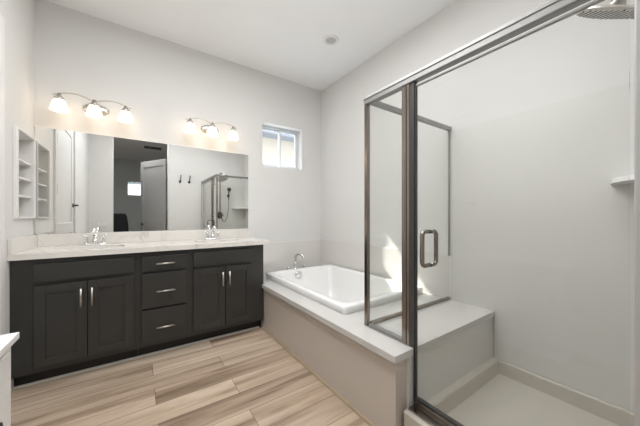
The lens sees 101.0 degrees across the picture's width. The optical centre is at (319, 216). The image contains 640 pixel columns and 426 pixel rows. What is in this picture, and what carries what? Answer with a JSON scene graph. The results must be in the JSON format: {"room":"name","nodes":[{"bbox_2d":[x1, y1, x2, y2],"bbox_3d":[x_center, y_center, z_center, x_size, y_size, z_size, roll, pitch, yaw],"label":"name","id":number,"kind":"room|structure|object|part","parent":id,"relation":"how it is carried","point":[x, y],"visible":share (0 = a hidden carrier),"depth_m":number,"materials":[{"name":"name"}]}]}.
{"room":"bathroom","nodes":[
{"label":"bathroom","id":0,"kind":"room"},
{"bbox_2d":[0,0,33,391],"bbox_3d":[-1.427,-0.301,0.737,0.160,2.893,3.210,0,0,-35],"label":"wall","id":1,"kind":"structure","parent":0,"point":[18,15],"depth_m":1.82,"materials":[{"name":"paint"}]},
{"bbox_2d":[0,13,4,334],"bbox_3d":[-1.598,-0.022,1.142,0.101,2.335,1.100,0,0,-35],"label":"door","id":2,"kind":"structure","parent":1,"relation":"in","point":[2,20],"depth_m":1.57,"materials":[{"name":"white wood"}]},
{"bbox_2d":[13,125,35,218],"bbox_3d":[-2.176,-0.292,1.877,0.126,0.619,0.408,0,0,-35],"label":"niche shelf","id":3,"kind":"object","parent":1,"relation":"attached to","point":[16,161],"visible":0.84,"depth_m":1.77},
{"bbox_2d":[34,0,320,242],"bbox_3d":[-1.190,-0.301,2.950,3.070,2.893,0.160,0,0,-35],"label":"wall","id":4,"kind":"structure","parent":0,"point":[164,83],"depth_m":2.70,"materials":[{"name":"paint"}]},
{"bbox_2d":[49,92,132,122],"bbox_3d":[-1.911,-0.917,2.240,0.536,0.158,0.185,0,0,-35],"label":"vanity light","id":5,"kind":"object","parent":4,"relation":"attached to","point":[58,104],"visible":1,"depth_m":2.19,"materials":[{"name":"white glass"}]},
{"bbox_3d":[-2.065,-0.888,2.089,0.112,0.098,0.112,0,0,-35],"label":"lamp shade","id":6,"kind":"part","parent":5,"relation":"part of","materials":[{"name":"white glass"}]},
{"bbox_3d":[-1.890,-0.888,2.210,0.112,0.098,0.112,0,0,-35],"label":"lamp shade","id":7,"kind":"part","parent":5,"relation":"part of","materials":[{"name":"white glass"}]},
{"bbox_3d":[-1.957,-0.933,2.307,0.176,0.092,0.023,0,0,-35],"label":"plate","id":8,"kind":"part","parent":5,"relation":"part of","materials":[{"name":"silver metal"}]},
{"bbox_3d":[-1.716,-0.888,2.331,0.112,0.098,0.112,0,0,-35],"label":"lamp shade","id":9,"kind":"part","parent":5,"relation":"part of","materials":[{"name":"white glass"}]},
{"bbox_2d":[34,126,247,233],"bbox_3d":[-1.553,-0.287,2.591,1.738,0.856,0.015,0,0,-35],"label":"wall mirror","id":10,"kind":"object","parent":4,"relation":"attached to","point":[85,182],"visible":0.98,"depth_m":2.44,"materials":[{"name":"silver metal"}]},
{"bbox_2d":[37,228,248,246],"bbox_3d":[-1.544,0.193,2.595,1.725,0.100,0.019,0,0,-35],"label":"backsplash","id":11,"kind":"structure","parent":4,"relation":"attached to","point":[62,239],"depth_m":2.47,"materials":[{"name":"stone"}]},
{"bbox_2d":[184,117,238,139],"bbox_3d":[-1.138,-0.917,2.775,0.536,0.158,0.185,0,0,-35],"label":"vanity light","id":12,"kind":"object","parent":4,"relation":"attached to","point":[211,130],"visible":1,"depth_m":2.73,"materials":[{"name":"white glass"}]},
{"bbox_3d":[-1.292,-0.888,2.624,0.112,0.098,0.112,0,0,-35],"label":"lamp shade","id":13,"kind":"part","parent":12,"relation":"part of","materials":[{"name":"white glass"}]},
{"bbox_3d":[-1.184,-0.933,2.842,0.176,0.092,0.023,0,0,-35],"label":"plate","id":14,"kind":"part","parent":12,"relation":"part of","materials":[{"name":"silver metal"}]},
{"bbox_3d":[-1.117,-0.888,2.745,0.112,0.098,0.112,0,0,-35],"label":"lamp shade","id":15,"kind":"part","parent":12,"relation":"part of","materials":[{"name":"white glass"}]},
{"bbox_3d":[-0.943,-0.888,2.866,0.112,0.098,0.112,0,0,-35],"label":"lamp shade","id":16,"kind":"part","parent":12,"relation":"part of","materials":[{"name":"white glass"}]},
{"bbox_2d":[262,125,297,169],"bbox_3d":[-0.534,-0.878,3.449,0.556,0.534,0.057,0,0,-35],"label":"window","id":17,"kind":"structure","parent":4,"relation":"in","point":[279,131],"depth_m":3.46,"materials":[{"name":"plastic"}]},
{"bbox_3d":[-0.638,-0.878,3.396,0.273,0.482,0.020,0,0,-35],"label":"sash","id":18,"kind":"part","parent":17,"relation":"part of","materials":[{"name":"plastic"}]},
{"bbox_3d":[-0.429,-0.878,3.512,0.259,0.482,0.022,0,0,-35],"label":"sash","id":19,"kind":"part","parent":17,"relation":"part of","materials":[{"name":"plastic"}]},
{"bbox_2d":[11,327,368,425],"bbox_3d":[0.477,1.195,-0.907,4.720,0.100,8.320,0,0,-35],"label":"floor","id":20,"kind":"structure","parent":0,"point":[247,378],"depth_m":1.70,"materials":[{"name":"brown wood"}]},
{"bbox_2d":[0,332,18,425],"bbox_3d":[-0.946,0.770,0.501,0.358,0.750,0.755,0,0,-35],"label":"base cabinet","id":21,"kind":"object","parent":20,"relation":"on","point":[6,340],"visible":1,"depth_m":0.84,"materials":[{"name":"wood"}]},
{"bbox_3d":[-0.829,0.595,0.589,0.008,0.300,0.665,0,0,-35],"label":"drawer","id":22,"kind":"part","parent":21,"relation":"part of","materials":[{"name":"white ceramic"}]},
{"bbox_2d":[10,253,137,389],"bbox_3d":[-1.837,0.716,2.064,0.676,0.859,0.559,0,0,-35],"label":"vanity cabinet","id":23,"kind":"object","parent":20,"relation":"on","point":[70,315],"visible":0.98,"depth_m":1.85,"materials":[{"name":"black wood"}]},
{"bbox_3d":[-1.782,0.735,1.821,0.267,0.542,0.024,0,0,-35],"label":"door","id":24,"kind":"part","parent":23,"relation":"part of","materials":[{"name":"black wood"}]},
{"bbox_3d":[-1.748,1.138,1.936,0.676,0.015,0.012,0,0,-35],"label":"shoe moulding","id":25,"kind":"part","parent":23,"relation":"part of","materials":[{"name":"wood"}]},
{"bbox_3d":[-1.680,0.572,1.855,0.012,0.130,0.036,0,0,-35],"label":"handle","id":26,"kind":"part","parent":23,"relation":"part of","materials":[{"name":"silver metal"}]},
{"bbox_3d":[-1.631,0.572,1.889,0.012,0.130,0.036,0,0,-35],"label":"handle","id":27,"kind":"part","parent":23,"relation":"part of","materials":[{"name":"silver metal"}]},
{"bbox_3d":[-1.558,0.735,1.976,0.268,0.542,0.024,0,0,-35],"label":"door","id":28,"kind":"part","parent":23,"relation":"part of","materials":[{"name":"black wood"}]},
{"bbox_2d":[138,249,189,357],"bbox_3d":[-1.406,0.716,2.362,0.369,0.859,0.559,0,0,-35],"label":"vanity cabinet","id":29,"kind":"object","parent":20,"relation":"on","point":[163,276],"visible":0.96,"depth_m":2.16,"materials":[{"name":"black wood"}]},
{"bbox_3d":[-1.318,1.138,2.234,0.369,0.015,0.012,0,0,-35],"label":"shoe moulding","id":30,"kind":"part","parent":29,"relation":"part of","materials":[{"name":"wood"}]},
{"bbox_3d":[-1.276,0.877,2.171,0.313,0.256,0.024,0,0,-35],"label":"drawer","id":31,"kind":"part","parent":29,"relation":"part of","materials":[{"name":"black wood"}]},
{"bbox_3d":[-1.276,0.597,2.171,0.313,0.272,0.024,0,0,-35],"label":"drawer","id":32,"kind":"part","parent":29,"relation":"part of","materials":[{"name":"black wood"}]},
{"bbox_3d":[-1.276,0.380,2.171,0.313,0.115,0.024,0,0,-35],"label":"drawer","id":33,"kind":"part","parent":29,"relation":"part of","materials":[{"name":"black wood"}]},
{"bbox_3d":[-1.256,0.894,2.148,0.134,0.012,0.036,0,0,-35],"label":"handle","id":34,"kind":"part","parent":29,"relation":"part of","materials":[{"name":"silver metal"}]},
{"bbox_3d":[-1.256,0.603,2.148,0.134,0.012,0.036,0,0,-35],"label":"handle","id":35,"kind":"part","parent":29,"relation":"part of","materials":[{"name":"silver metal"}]},
{"bbox_3d":[-1.256,0.382,2.148,0.134,0.012,0.036,0,0,-35],"label":"handle","id":36,"kind":"part","parent":29,"relation":"part of","materials":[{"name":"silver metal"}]},
{"bbox_2d":[188,245,262,344],"bbox_3d":[-0.976,0.716,2.660,0.676,0.859,0.559,0,0,-35],"label":"vanity cabinet","id":37,"kind":"object","parent":20,"relation":"on","point":[226,290],"visible":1,"depth_m":2.44,"materials":[{"name":"black wood"}]},
{"bbox_2d":[7,228,269,260],"bbox_3d":[-1.392,0.213,2.386,1.774,0.140,0.535,0,0,-35],"label":"countertop","id":38,"kind":"structure","parent":37,"relation":"on","point":[36,246],"depth_m":2.24,"materials":[{"name":"stone"}]},
{"bbox_2d":[82,228,106,244],"bbox_3d":[-1.893,0.172,2.213,0.166,0.143,0.134,0,0,-35],"label":"sink faucet","id":39,"kind":"object","parent":38,"relation":"on","point":[94,231],"visible":0.99,"depth_m":2.23,"materials":[{"name":"silver metal"}]},
{"bbox_3d":[-1.965,0.193,2.213,0.048,0.077,0.039,0,0,-35],"label":"handle","id":40,"kind":"part","parent":39,"relation":"part of","materials":[{"name":"silver metal"}]},
{"bbox_3d":[-1.892,0.166,2.212,0.044,0.131,0.130,0,0,-35],"label":"spout","id":41,"kind":"part","parent":39,"relation":"part of","materials":[{"name":"silver metal"}]},
{"bbox_3d":[-1.916,0.236,2.247,0.160,0.014,0.052,0,0,-35],"label":"plate","id":42,"kind":"part","parent":39,"relation":"part of","materials":[{"name":"silver metal"}]},
{"bbox_3d":[-1.867,0.193,2.281,0.048,0.077,0.039,0,0,-35],"label":"handle","id":43,"kind":"part","parent":39,"relation":"part of","materials":[{"name":"silver metal"}]},
{"bbox_2d":[205,226,220,239],"bbox_3d":[-1.109,0.172,2.756,0.166,0.143,0.134,0,0,-35],"label":"sink faucet","id":44,"kind":"object","parent":38,"relation":"on","point":[213,227],"visible":1,"depth_m":2.77,"materials":[{"name":"silver metal"}]},
{"bbox_3d":[-1.108,0.166,2.754,0.044,0.131,0.130,0,0,-35],"label":"spout","id":45,"kind":"part","parent":44,"relation":"part of","materials":[{"name":"silver metal"}]},
{"bbox_3d":[-0.990,0.735,2.369,0.269,0.542,0.024,0,0,-35],"label":"door","id":46,"kind":"part","parent":37,"relation":"part of","materials":[{"name":"black wood"}]},
{"bbox_3d":[-0.886,0.572,2.405,0.012,0.130,0.036,0,0,-35],"label":"handle","id":47,"kind":"part","parent":37,"relation":"part of","materials":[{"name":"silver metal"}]},
{"bbox_3d":[-0.896,1.138,2.526,0.656,0.015,0.012,0,0,-35],"label":"shoe moulding","id":48,"kind":"part","parent":37,"relation":"part of","materials":[{"name":"wood"}]},
{"bbox_3d":[-0.773,0.735,2.519,0.248,0.542,0.024,0,0,-35],"label":"door","id":49,"kind":"part","parent":37,"relation":"part of","materials":[{"name":"black wood"}]},
{"bbox_2d":[261,240,494,425],"bbox_3d":[0.191,0.735,2.483,1.090,0.820,2.180,0,0,-35],"label":"tub surround","id":50,"kind":"object","parent":20,"relation":"on","point":[369,370],"visible":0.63,"depth_m":1.76,"materials":[{"name":"stone"}]},
{"bbox_3d":[-0.410,0.503,3.386,1.050,0.356,0.012,0,0,-35],"label":"splash panel","id":51,"kind":"part","parent":50,"relation":"part of","materials":[{"name":"tile"}]},
{"bbox_2d":[285,253,307,269],"bbox_3d":[-0.276,0.569,3.277,0.330,0.225,0.154,0,0,-35],"label":"tub faucet","id":52,"kind":"object","parent":50,"relation":"on","point":[297,254],"visible":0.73,"depth_m":3.30,"materials":[{"name":"silver metal"}]},
{"bbox_3d":[-0.262,0.569,3.286,0.166,0.225,0.059,0,0,28],"label":"spout","id":53,"kind":"part","parent":52,"relation":"part of","materials":[{"name":"silver metal"}]},
{"bbox_3d":[-0.117,1.137,2.018,0.016,0.017,1.705,0,0,-35],"label":"shoe moulding","id":54,"kind":"part","parent":50,"relation":"part of","materials":[{"name":"beige wood"}]},
{"bbox_2d":[266,264,422,314],"bbox_3d":[0.154,0.835,2.637,0.913,0.420,1.375,0,0,-35],"label":"bathtub","id":55,"kind":"object","parent":50,"relation":"in","point":[337,288],"visible":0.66,"depth_m":2.90,"materials":[{"name":"ceramic"}]},
{"bbox_3d":[0.548,0.503,2.915,0.012,0.356,1.853,0,0,-35],"label":"splash panel","id":56,"kind":"part","parent":50,"relation":"part of","materials":[{"name":"stone"}]},
{"bbox_3d":[0.416,0.931,1.362,0.056,0.429,0.030,0,0,-35],"label":"panel","id":57,"kind":"part","parent":50,"relation":"part of","materials":[{"name":"beige stone"}]},
{"bbox_2d":[404,356,633,425],"bbox_3d":[1.083,1.056,1.252,1.025,0.178,0.880,0,0,-35],"label":"shower pan","id":58,"kind":"object","parent":20,"relation":"on","point":[497,392],"visible":0.82,"depth_m":1.52,"materials":[{"name":"plastic"}]},
{"bbox_2d":[363,0,639,425],"bbox_3d":[0.992,0.114,1.402,1.004,1.706,1.228,0,0,-35],"label":"shower enclosure","id":59,"kind":"object","parent":58,"relation":"on","point":[408,85],"visible":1,"depth_m":1.32,"materials":[{"name":"silver metal"}]},
{"bbox_3d":[0.295,-0.006,1.649,0.024,1.373,0.028,0,0,-35],"label":"corner post","id":60,"kind":"part","parent":59,"relation":"part of","materials":[{"name":"silver metal"}]},
{"bbox_3d":[0.380,0.670,1.526,0.028,0.021,0.245,0,0,-35],"label":"fixed rail","id":61,"kind":"part","parent":59,"relation":"part of","materials":[{"name":"metal"}]},
{"bbox_3d":[0.462,-0.006,1.404,0.031,1.373,0.049,0,0,-35],"label":"strike post","id":62,"kind":"part","parent":59,"relation":"part of","materials":[{"name":"silver metal"}]},
{"bbox_3d":[0.686,0.670,1.908,0.905,0.021,0.024,0,0,-35],"label":"return rail","id":63,"kind":"part","parent":59,"relation":"part of","materials":[{"name":"silver metal"}]},
{"bbox_3d":[0.693,-0.717,1.913,0.915,0.032,0.028,0,0,-35],"label":"return rail","id":64,"kind":"part","parent":59,"relation":"part of","materials":[{"name":"metal"}]},
{"bbox_3d":[0.508,0.158,1.277,0.064,0.186,0.021,0,0,-35],"label":"pull handle","id":65,"kind":"part","parent":59,"relation":"part of","materials":[{"name":"silver metal"}]},
{"bbox_3d":[0.567,0.158,1.319,0.064,0.186,0.021,0,0,-35],"label":"pull handle","id":66,"kind":"part","parent":59,"relation":"part of","materials":[{"name":"silver metal"}]},
{"bbox_3d":[0.702,0.934,1.061,0.020,0.013,0.715,0,0,-35],"label":"door rail","id":67,"kind":"part","parent":59,"relation":"part of","materials":[{"name":"grey"}]},
{"bbox_3d":[1.058,-0.188,2.165,0.008,1.026,0.012,0,0,-35],"label":"return wall rail","id":68,"kind":"part","parent":59,"relation":"part of","materials":[{"name":"metal"}]},
{"bbox_3d":[0.636,-0.716,1.156,0.048,0.046,1.228,0,0,-35],"label":"header rail","id":69,"kind":"part","parent":59,"relation":"part of","materials":[{"name":"metal"}]},
{"bbox_3d":[0.702,-0.671,1.061,0.016,0.008,0.715,0,0,-35],"label":"door rail","id":70,"kind":"part","parent":59,"relation":"part of","materials":[{"name":"metal"}]},
{"bbox_3d":[0.700,0.130,1.063,0.008,1.600,0.713,0,0,-35],"label":"door","id":71,"kind":"part","parent":59,"relation":"part of","materials":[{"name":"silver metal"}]},
{"bbox_2d":[46,0,454,90],"bbox_3d":[0.477,-1.798,-0.907,4.720,0.100,8.320,0,0,-35],"label":"ceiling","id":72,"kind":"structure","parent":0,"point":[283,39],"depth_m":2.41,"materials":[{"name":"paint"}]},
{"bbox_2d":[323,35,338,45],"bbox_3d":[0.109,-1.744,2.618,0.156,0.008,0.156,0,0,-35],"label":"recessed light","id":73,"kind":"object","parent":72,"relation":"in","point":[330,40],"visible":1,"depth_m":2.61,"materials":[{"name":"white plastic"}]},
{"bbox_2d":[321,0,633,356],"bbox_3d":[0.953,-0.301,2.482,0.160,2.893,3.050,0,0,-35],"label":"wall","id":74,"kind":"structure","parent":0,"point":[574,56],"depth_m":2.26,"materials":[{"name":"paint"}]},
{"bbox_2d":[452,82,633,411],"bbox_3d":[1.413,0.158,1.667,0.010,1.706,1.184,0,0,-35],"label":"panel","id":75,"kind":"object","parent":74,"relation":"attached to","point":[540,228],"visible":1,"depth_m":1.61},
{"bbox_2d":[610,175,633,184],"bbox_3d":[1.540,-0.181,1.225,0.285,0.023,0.295,0,0,-35],"label":"corner shelf","id":76,"kind":"object","parent":75,"relation":"attached to","point":[624,179],"visible":0.83,"depth_m":1.30,"materials":[{"name":"plastic"}]},
{"bbox_3d":[0.703,-0.301,0.357,2.910,2.893,0.160,0,0,-35],"label":"wall","id":77,"kind":"structure","parent":0,"visible":0},
{"bbox_3d":[1.373,0.158,0.924,0.902,1.706,0.009,0,0,-35],"label":"end panel","id":78,"kind":"object","parent":77,"relation":"attached to","visible":0},
{"bbox_2d":[575,0,633,19],"bbox_3d":[1.240,-0.411,1.036,0.332,1.070,0.327,0,0,-35],"label":"shower head","id":79,"kind":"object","parent":78,"relation":"attached to","point":[617,9],"depth_m":1.03,"materials":[{"name":"silver metal"}]},
{"label":"outside","id":80,"kind":"structure","parent":0,"visible":0},
{"bbox_2d":[262,130,293,166],"bbox_3d":[-2.200,-0.595,6.016,10.400,4.480,0.850,0,0,-35],"label":"neighbor house","id":81,"kind":"structure","parent":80,"point":[269,139],"depth_m":6.75,"materials":[{"name":"beige paint"}]}
]}

